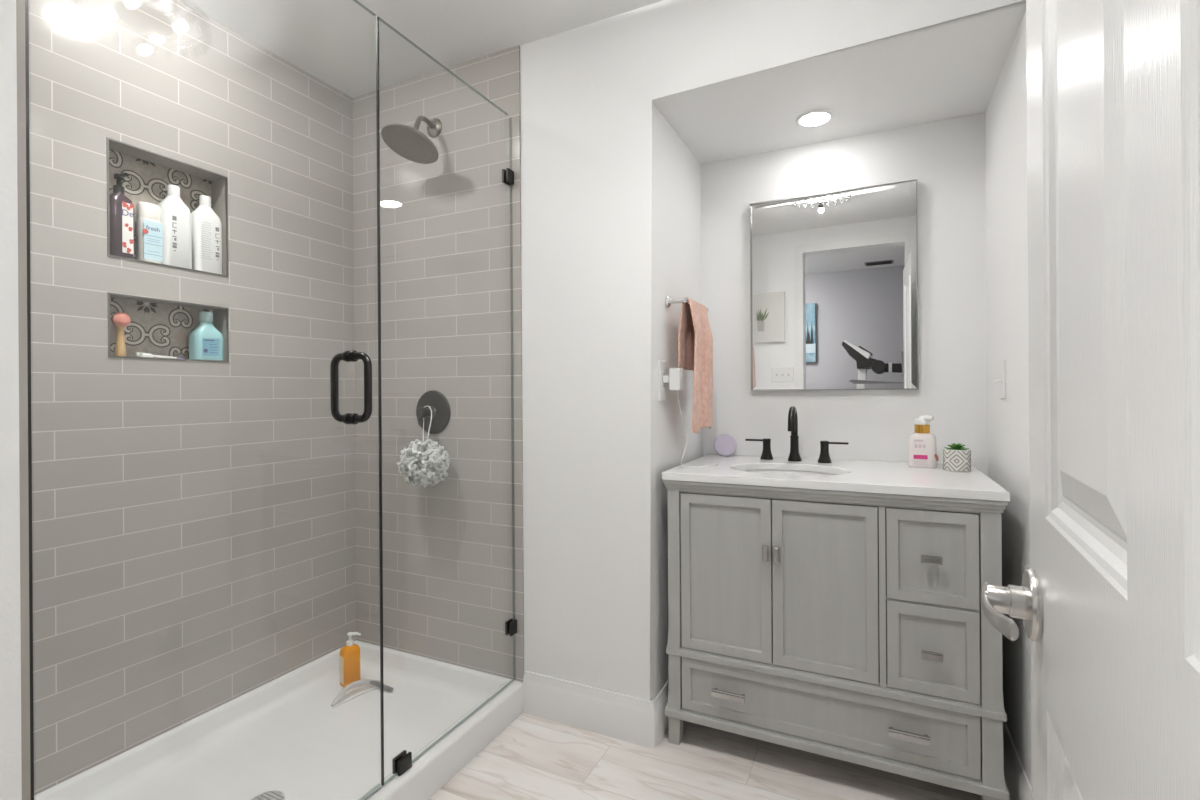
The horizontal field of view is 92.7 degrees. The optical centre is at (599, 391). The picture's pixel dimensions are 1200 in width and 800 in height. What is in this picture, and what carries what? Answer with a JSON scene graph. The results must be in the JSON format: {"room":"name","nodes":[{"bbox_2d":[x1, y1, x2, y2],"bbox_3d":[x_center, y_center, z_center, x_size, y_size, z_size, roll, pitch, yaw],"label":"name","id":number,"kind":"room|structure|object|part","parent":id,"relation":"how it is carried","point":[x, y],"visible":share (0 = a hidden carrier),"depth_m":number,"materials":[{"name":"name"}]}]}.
{"room":"bathroom","nodes":[
{"label":"bathroom","id":0,"kind":"room"},
{"bbox_2d":[0,0,21,799],"bbox_3d":[-1.411,-0.043,0.881,0.975,2.445,0.430,0,0,26],"label":"wall","id":1,"kind":"structure","parent":0,"point":[10,620],"depth_m":0.85,"materials":[{"name":"white paint"}]},
{"bbox_2d":[25,0,381,799],"bbox_3d":[-0.752,0.027,1.219,0.140,2.079,0.713,0,0,26],"label":"shower door","id":2,"kind":"structure","parent":1,"relation":"attached to","point":[347,356],"depth_m":0.90,"materials":[{"name":"clear glass"}]},
{"bbox_3d":[-0.636,-0.012,1.461,0.140,0.180,0.020,0,0,26],"label":"handle","id":3,"kind":"part","parent":2,"relation":"part of","materials":[{"name":"black metal"}]},
{"bbox_3d":[-0.750,0.022,1.224,0.010,2.070,0.702,0,0,26],"label":"glass panel","id":4,"kind":"part","parent":2,"relation":"part of","materials":[{"name":"grey"}]},
{"bbox_2d":[29,0,355,795],"bbox_3d":[-1.417,-0.043,1.912,0.172,2.445,1.425,0,0,26],"label":"wall","id":5,"kind":"structure","parent":0,"point":[194,527],"depth_m":1.85,"materials":[{"name":"beige tile"}]},
{"bbox_2d":[16,0,30,799],"bbox_3d":[-1.262,-0.099,1.053,0.855,2.335,0.010,0,0,26],"label":"trim","id":6,"kind":"structure","parent":5,"relation":"attached to","point":[20,4],"depth_m":0.87,"materials":[{"name":"grey tile"}]},
{"bbox_2d":[111,312,130,355],"bbox_3d":[-1.448,-0.172,1.729,0.032,0.136,0.045,0,0,26],"label":"brush","id":7,"kind":"object","parent":5,"relation":"in","point":[120,320],"visible":0.87,"depth_m":1.72,"materials":[{"name":"brown wood"}]},
{"bbox_3d":[-1.451,-0.151,1.730,0.027,0.094,0.027,0,0,26],"label":"handle","id":8,"kind":"part","parent":7,"relation":"part of","materials":[{"name":"brown wood"}]},
{"bbox_2d":[109,172,134,258],"bbox_3d":[-1.450,-0.529,1.731,0.071,0.258,0.066,0,0,26],"label":"pump bottle","id":9,"kind":"object","parent":5,"relation":"in","point":[122,231],"visible":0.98,"depth_m":1.72,"materials":[{"name":"multicoloured plastic"}]},
{"bbox_3d":[-1.436,-0.653,1.724,0.037,0.009,0.012,0,0,26],"label":"spout","id":10,"kind":"part","parent":9,"relation":"part of","materials":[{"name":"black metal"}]},
{"bbox_2d":[136,202,162,263],"bbox_3d":[-1.419,-0.495,1.800,0.045,0.190,0.062,0,0,26],"label":"wash bottle","id":11,"kind":"object","parent":5,"relation":"in","point":[149,228],"visible":0.99,"depth_m":1.78,"materials":[{"name":"white plastic"}]},
{"bbox_2d":[139,353,176,358],"bbox_3d":[-1.405,-0.113,1.818,0.019,0.016,0.110,0,0,14],"label":"razor","id":12,"kind":"object","parent":5,"relation":"on","point":[141,354],"visible":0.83,"depth_m":1.80,"materials":[{"name":"white plastic"}]},
{"bbox_3d":[-1.399,-0.112,1.830,0.011,0.013,0.084,0,0,17],"label":"handle","id":13,"kind":"part","parent":12,"relation":"part of","materials":[{"name":"white plastic"}]},
{"bbox_3d":[-1.368,-0.572,1.830,0.006,0.348,0.347,0,0,26],"label":"trim","id":14,"kind":"part","parent":5,"relation":"part of","materials":[{"name":"silver metal"}]},
{"bbox_3d":[-1.365,-0.197,1.830,0.006,0.190,0.347,0,0,26],"label":"trim","id":15,"kind":"part","parent":5,"relation":"part of","materials":[{"name":"grey tile"}]},
{"bbox_2d":[158,185,191,268],"bbox_3d":[-1.391,-0.536,1.868,0.066,0.271,0.090,0,0,26],"label":"shampoo bottle","id":16,"kind":"object","parent":5,"relation":"in","point":[176,218],"visible":0.87,"depth_m":1.85,"materials":[{"name":"white plastic"}]},
{"bbox_2d":[191,195,221,273],"bbox_3d":[-1.349,-0.534,1.955,0.066,0.267,0.090,0,0,26],"label":"shampoo bottle","id":17,"kind":"object","parent":5,"relation":"in","point":[206,225],"visible":0.91,"depth_m":1.93,"materials":[{"name":"white plastic"}]},
{"bbox_2d":[201,221,211,259],"bbox_3d":[-1.325,-0.510,1.928,0.001,0.121,0.036,0,0,26],"label":"print","id":18,"kind":"object","parent":17,"relation":"attached to","point":[206,226],"depth_m":1.93,"materials":[{"name":"grey"}]},
{"bbox_2d":[189,311,223,360],"bbox_3d":[-1.346,-0.189,1.956,0.061,0.168,0.094,0,0,26],"label":"bottle","id":19,"kind":"object","parent":5,"relation":"in","point":[206,342],"visible":0.94,"depth_m":1.94,"materials":[{"name":"teal plastic"}]},
{"bbox_2d":[178,0,662,97],"bbox_3d":[-0.262,-1.303,1.419,2.598,0.060,2.660,0,0,26],"label":"ceiling","id":20,"kind":"structure","parent":0,"point":[332,41],"depth_m":1.99,"materials":[{"name":"white paint"}]},
{"bbox_2d":[353,0,1025,700],"bbox_3d":[0.096,-0.053,2.264,2.498,2.445,0.633,0,0,26],"label":"wall","id":21,"kind":"structure","parent":0,"point":[620,114],"depth_m":2.06,"materials":[{"name":"white paint"}]},
{"bbox_2d":[381,115,441,163],"bbox_3d":[-0.680,-0.977,2.129,0.208,0.218,0.276,0,0,26],"label":"shower","id":22,"kind":"object","parent":21,"relation":"attached to","point":[408,142],"visible":1,"depth_m":2.10,"materials":[{"name":"silver metal"}]},
{"bbox_3d":[-0.675,-1.007,2.182,0.028,0.114,0.172,0,0,8],"label":"arm","id":23,"kind":"part","parent":22,"relation":"part of","materials":[{"name":"silver metal"}]},
{"bbox_2d":[416,390,450,433],"bbox_3d":[-0.681,0.080,2.239,0.174,0.174,0.084,0,0,26],"label":"shower valve","id":24,"kind":"object","parent":21,"relation":"attached to","point":[438,403],"visible":0.98,"depth_m":2.25,"materials":[{"name":"black metal"}]},
{"bbox_2d":[397,406,449,487],"bbox_3d":[-0.673,0.209,2.185,0.230,0.312,0.151,0,0,26],"label":"sponge","id":25,"kind":"object","parent":24,"relation":"hanging from","point":[428,458],"visible":1,"depth_m":2.15,"materials":[{"name":"white plastic"}]},
{"bbox_3d":[-0.685,0.149,2.220,0.056,0.192,0.055,0,0,26],"label":"cord","id":26,"kind":"part","parent":25,"relation":"part of","materials":[{"name":"white fabric"}]},
{"bbox_3d":[-0.682,0.080,2.237,0.050,0.050,0.068,0,0,26],"label":"knob","id":27,"kind":"part","parent":24,"relation":"part of","materials":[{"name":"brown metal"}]},
{"bbox_2d":[523,671,668,747],"bbox_3d":[0.088,1.096,2.268,0.514,0.147,0.640,0,0,26],"label":"baseboard","id":28,"kind":"structure","parent":21,"relation":"attached to","point":[634,720],"depth_m":1.97,"materials":[{"name":"white paint"}]},
{"bbox_2d":[658,360,666,400],"bbox_3d":[0.218,-0.040,1.986,0.008,0.140,0.072,0,0,26],"label":"wall outlet","id":29,"kind":"object","parent":21,"relation":"attached to","point":[662,371],"visible":0.94,"depth_m":1.97,"materials":[{"name":"white plastic"}]},
{"bbox_2d":[663,368,717,466],"bbox_3d":[0.326,0.091,2.025,0.237,0.347,0.055,0,0,-33],"label":"power adapter","id":30,"kind":"object","parent":29,"relation":"attached to","point":[675,379],"visible":1,"depth_m":1.97,"materials":[{"name":"white plastic"}]},
{"bbox_3d":[0.353,0.129,2.031,0.182,0.272,0.043,0,0,-22],"label":"cord","id":31,"kind":"part","parent":30,"relation":"part of","materials":[{"name":"white plastic"}]},
{"bbox_2d":[665,296,708,311],"bbox_3d":[0.332,-0.322,2.146,0.078,0.042,0.312,0,0,26],"label":"towel bar","id":32,"kind":"object","parent":21,"relation":"attached to","point":[668,301],"visible":0.53,"depth_m":2.02,"materials":[{"name":"silver metal"}]},
{"bbox_3d":[0.278,-0.322,2.022,0.068,0.017,0.017,0,0,26],"label":"post","id":33,"kind":"part","parent":32,"relation":"part of","materials":[{"name":"silver metal"}]},
{"bbox_2d":[678,297,712,433],"bbox_3d":[0.345,-0.096,2.092,0.084,0.481,0.288,0,0,26],"label":"hand towel","id":34,"kind":"object","parent":32,"relation":"hanging from","point":[695,338],"visible":0.99,"depth_m":2.09,"materials":[{"name":"pink fabric"}]},
{"bbox_2d":[796,109,833,126],"bbox_3d":[0.766,-0.972,2.041,0.128,0.012,0.128,0,0,26],"label":"recessed light","id":35,"kind":"object","parent":21,"relation":"in","point":[813,118],"visible":1,"depth_m":2.02,"materials":[{"name":"white plastic"}]},
{"bbox_2d":[428,713,980,799],"bbox_3d":[-0.244,1.202,1.419,2.598,0.060,2.660,0,0,26],"label":"floor","id":36,"kind":"structure","parent":0,"point":[534,757],"depth_m":1.76,"materials":[{"name":"stone"}]},
{"bbox_2d":[34,640,522,799],"bbox_3d":[-0.960,1.123,1.665,0.854,0.108,1.366,0,0,26],"label":"shower tray","id":37,"kind":"object","parent":36,"relation":"on","point":[284,738],"visible":0.88,"depth_m":1.85,"materials":[{"name":"white plastic"}]},
{"bbox_2d":[339,632,360,687],"bbox_3d":[-0.975,1.039,2.232,0.054,0.200,0.067,0,0,43],"label":"soap bottle","id":38,"kind":"object","parent":37,"relation":"in","point":[349,657],"visible":0.92,"depth_m":2.22,"materials":[{"name":"orange plastic"}]},
{"bbox_2d":[331,679,392,707],"bbox_3d":[-0.898,1.118,2.153,0.217,0.040,0.094,0,0,-31],"label":"squeegee","id":39,"kind":"object","parent":37,"relation":"in","point":[376,683],"visible":0.92,"depth_m":2.16,"materials":[{"name":"white plastic"}]},
{"bbox_3d":[-0.904,1.136,2.145,0.006,0.006,0.203,0,0,36],"label":"blade","id":40,"kind":"part","parent":39,"relation":"part of","materials":[{"name":"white plastic"}]},
{"bbox_3d":[-0.840,1.123,2.189,0.112,0.025,0.017,0,0,20],"label":"handle","id":41,"kind":"part","parent":39,"relation":"part of","materials":[{"name":"grey plastic"}]},
{"bbox_2d":[376,16,516,785],"bbox_3d":[-0.460,0.025,1.829,0.028,2.080,0.632,0,0,26],"label":"fixed glass panel","id":42,"kind":"object","parent":37,"relation":"on","point":[403,761],"visible":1,"depth_m":1.55,"materials":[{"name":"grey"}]},
{"bbox_2d":[663,480,1009,799],"bbox_3d":[0.760,0.726,1.948,0.955,0.878,0.599,0,0,26],"label":"vanity cabinet","id":43,"kind":"object","parent":36,"relation":"on","point":[848,626],"visible":0.93,"depth_m":1.68,"materials":[{"name":"grey paint"}]},
{"bbox_3d":[0.250,0.674,1.914,0.047,0.765,0.050,0,0,26],"label":"corner post","id":44,"kind":"part","parent":43,"relation":"part of","materials":[{"name":"grey paint"}]},
{"bbox_3d":[0.256,1.122,1.915,0.043,0.092,0.045,0,0,26],"label":"leg","id":45,"kind":"part","parent":43,"relation":"part of","materials":[{"name":"grey paint"}]},
{"bbox_3d":[0.401,0.586,1.832,0.289,0.508,0.020,0,0,26],"label":"cabinet door","id":46,"kind":"part","parent":43,"relation":"part of","materials":[{"name":"grey paint"}]},
{"bbox_3d":[0.406,0.955,1.803,0.104,0.024,0.030,0,0,26],"label":"handle","id":47,"kind":"part","parent":43,"relation":"part of","materials":[{"name":"grey metal"}]},
{"bbox_3d":[0.509,0.494,1.756,0.020,0.050,0.025,0,0,26],"label":"handle","id":48,"kind":"part","parent":43,"relation":"part of","materials":[{"name":"grey metal"}]},
{"bbox_3d":[0.537,0.494,1.742,0.020,0.050,0.025,0,0,26],"label":"handle","id":49,"kind":"part","parent":43,"relation":"part of","materials":[{"name":"grey metal"}]},
{"bbox_3d":[0.667,0.584,1.705,0.292,0.508,0.020,0,0,26],"label":"cabinet door","id":50,"kind":"part","parent":43,"relation":"part of","materials":[{"name":"grey paint"}]},
{"bbox_3d":[0.647,0.956,1.716,0.829,0.171,0.020,0,0,26],"label":"drawer","id":51,"kind":"part","parent":43,"relation":"part of","materials":[{"name":"grey paint"}]},
{"bbox_3d":[0.761,0.303,1.956,0.948,0.032,0.583,0,0,26],"label":"moulding","id":52,"kind":"part","parent":43,"relation":"part of","materials":[{"name":"grey paint"}]},
{"bbox_2d":[662,454,1009,500],"bbox_3d":[0.764,0.345,1.961,0.952,0.165,0.602,0,0,26],"label":"countertop","id":53,"kind":"structure","parent":43,"relation":"on","point":[885,477],"depth_m":1.80,"materials":[{"name":"white stone"}]},
{"bbox_2d":[714,434,736,455],"bbox_3d":[0.514,0.218,2.354,0.091,0.090,0.050,0,0,4],"label":"round disc","id":54,"kind":"object","parent":53,"relation":"on","point":[724,444],"visible":1,"depth_m":2.34,"materials":[{"name":"purple"}]},
{"bbox_2d":[742,470,836,475],"bbox_3d":[0.645,0.358,1.960,0.410,0.141,0.320,0,0,26],"label":"sink","id":55,"kind":"object","parent":53,"relation":"in","point":[780,472],"depth_m":2.09,"materials":[{"name":"white ceramic"}]},
{"bbox_2d":[745,406,848,462],"bbox_3d":[0.722,0.158,2.151,0.380,0.209,0.128,0,0,33],"label":"faucet","id":56,"kind":"object","parent":53,"relation":"on","point":[794,455],"visible":1,"depth_m":2.17,"materials":[{"name":"black metal"}]},
{"bbox_3d":[0.617,0.190,2.261,0.082,0.008,0.014,0,0,26],"label":"lever","id":57,"kind":"part","parent":56,"relation":"part of","materials":[{"name":"black metal"}]},
{"bbox_3d":[0.654,0.223,2.243,0.049,0.080,0.049,0,0,26],"label":"handle","id":58,"kind":"part","parent":56,"relation":"part of","materials":[{"name":"black metal"}]},
{"bbox_3d":[0.725,0.158,2.148,0.051,0.209,0.127,0,0,26],"label":"spout","id":59,"kind":"part","parent":56,"relation":"part of","materials":[{"name":"black metal"}]},
{"bbox_3d":[0.834,0.222,2.125,0.049,0.080,0.049,0,0,26],"label":"handle","id":60,"kind":"part","parent":56,"relation":"part of","materials":[{"name":"black metal"}]},
{"bbox_3d":[0.871,0.188,2.107,0.082,0.008,0.014,0,0,26],"label":"lever","id":61,"kind":"part","parent":56,"relation":"part of","materials":[{"name":"black metal"}]},
{"bbox_2d":[908,415,938,467],"bbox_3d":[1.114,0.169,1.974,0.091,0.180,0.058,0,0,39],"label":"lotion bottle","id":62,"kind":"object","parent":53,"relation":"on","point":[922,451],"visible":1,"depth_m":1.96,"materials":[{"name":"white plastic"}]},
{"bbox_2d":[943,443,970,471],"bbox_3d":[1.178,0.214,1.889,0.080,0.090,0.080,0,0,-16],"label":"potted succulent","id":63,"kind":"object","parent":53,"relation":"on","point":[956,458],"visible":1,"depth_m":1.86,"materials":[{"name":"white ceramic"}]},
{"bbox_3d":[0.766,0.857,1.958,0.947,0.022,0.576,0,0,26],"label":"waist moulding","id":64,"kind":"part","parent":43,"relation":"part of","materials":[{"name":"grey paint"}]},
{"bbox_3d":[0.766,1.061,1.956,0.955,0.026,0.580,0,0,26],"label":"moulding","id":65,"kind":"part","parent":43,"relation":"part of","materials":[{"name":"grey paint"}]},
{"bbox_3d":[0.650,0.675,1.728,0.841,0.740,0.003,0,0,26],"label":"backing panel","id":66,"kind":"part","parent":43,"relation":"part of","materials":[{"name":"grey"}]},
{"bbox_3d":[0.857,0.953,1.587,0.104,0.024,0.030,0,0,26],"label":"handle","id":67,"kind":"part","parent":43,"relation":"part of","materials":[{"name":"grey metal"}]},
{"bbox_3d":[0.907,0.459,1.565,0.052,0.023,0.025,0,0,26],"label":"handle","id":68,"kind":"part","parent":43,"relation":"part of","materials":[{"name":"grey metal"}]},
{"bbox_3d":[0.909,0.722,1.565,0.052,0.023,0.025,0,0,26],"label":"handle","id":69,"kind":"part","parent":43,"relation":"part of","materials":[{"name":"grey metal"}]},
{"bbox_3d":[0.918,0.457,1.584,0.222,0.257,0.020,0,0,26],"label":"drawer","id":70,"kind":"part","parent":43,"relation":"part of","materials":[{"name":"grey paint"}]},
{"bbox_3d":[0.919,0.714,1.584,0.222,0.246,0.020,0,0,26],"label":"drawer","id":71,"kind":"part","parent":43,"relation":"part of","materials":[{"name":"grey paint"}]},
{"bbox_3d":[1.052,1.117,1.534,0.049,0.092,0.045,0,0,26],"label":"leg","id":72,"kind":"part","parent":43,"relation":"part of","materials":[{"name":"grey paint"}]},
{"bbox_3d":[1.049,0.668,1.531,0.053,0.765,0.050,0,0,26],"label":"corner post","id":73,"kind":"part","parent":43,"relation":"part of","materials":[{"name":"grey paint"}]},
{"bbox_2d":[700,112,987,475],"bbox_3d":[0.920,0.042,2.276,1.223,2.243,0.100,0,0,26],"label":"wall","id":74,"kind":"structure","parent":0,"point":[946,158],"depth_m":2.16,"materials":[{"name":"white paint"}]},
{"bbox_2d":[750,179,918,390],"bbox_3d":[0.889,-0.389,2.217,0.599,0.763,0.030,0,0,26],"label":"wall mirror","id":75,"kind":"object","parent":74,"relation":"attached to","point":[834,275],"visible":1,"depth_m":2.20,"materials":[{"name":"grey metal"}]},
{"bbox_2d":[985,11,1031,787],"bbox_3d":[0.852,-0.058,0.834,0.100,2.445,2.560,0,0,26],"label":"wall","id":76,"kind":"structure","parent":0,"point":[1006,111],"depth_m":1.65,"materials":[{"name":"white paint"}]},
{"bbox_2d":[994,360,1005,397],"bbox_3d":[1.226,-0.039,1.758,0.024,0.116,0.072,0,0,26],"label":"light switch","id":77,"kind":"object","parent":76,"relation":"attached to","point":[1002,364],"visible":1,"depth_m":1.74,"materials":[{"name":"white plastic"}]},
{"bbox_3d":[1.234,-0.039,1.754,0.006,0.116,0.072,0,0,26],"label":"plate","id":78,"kind":"part","parent":77,"relation":"part of","materials":[{"name":"white plastic"}]},
{"bbox_2d":[1003,722,1031,799],"bbox_3d":[0.840,1.091,0.926,0.015,0.147,2.410,0,0,26],"label":"baseboard","id":79,"kind":"structure","parent":76,"relation":"attached to","point":[1016,779],"depth_m":1.60,"materials":[{"name":"white paint"}]},
{"bbox_3d":[-0.403,-0.050,0.093,1.523,2.445,0.120,0,0,26],"label":"wall","id":80,"kind":"structure","parent":0,"visible":0},
{"bbox_2d":[980,0,1199,799],"bbox_3d":[0.351,0.142,0.344,0.098,2.028,0.887,0,0,26],"label":"door","id":81,"kind":"structure","parent":80,"relation":"in","point":[1107,601],"depth_m":0.43,"materials":[{"name":"white paint"}]},
{"bbox_3d":[0.467,0.260,0.676,0.017,0.032,0.130,0,0,23],"label":"lever","id":82,"kind":"part","parent":81,"relation":"part of","materials":[{"name":"silver metal"}]},
{"bbox_3d":[0.510,0.259,0.708,0.055,0.085,0.085,0,0,26],"label":"handle","id":83,"kind":"part","parent":81,"relation":"part of","materials":[{"name":"silver metal"}]}
]}

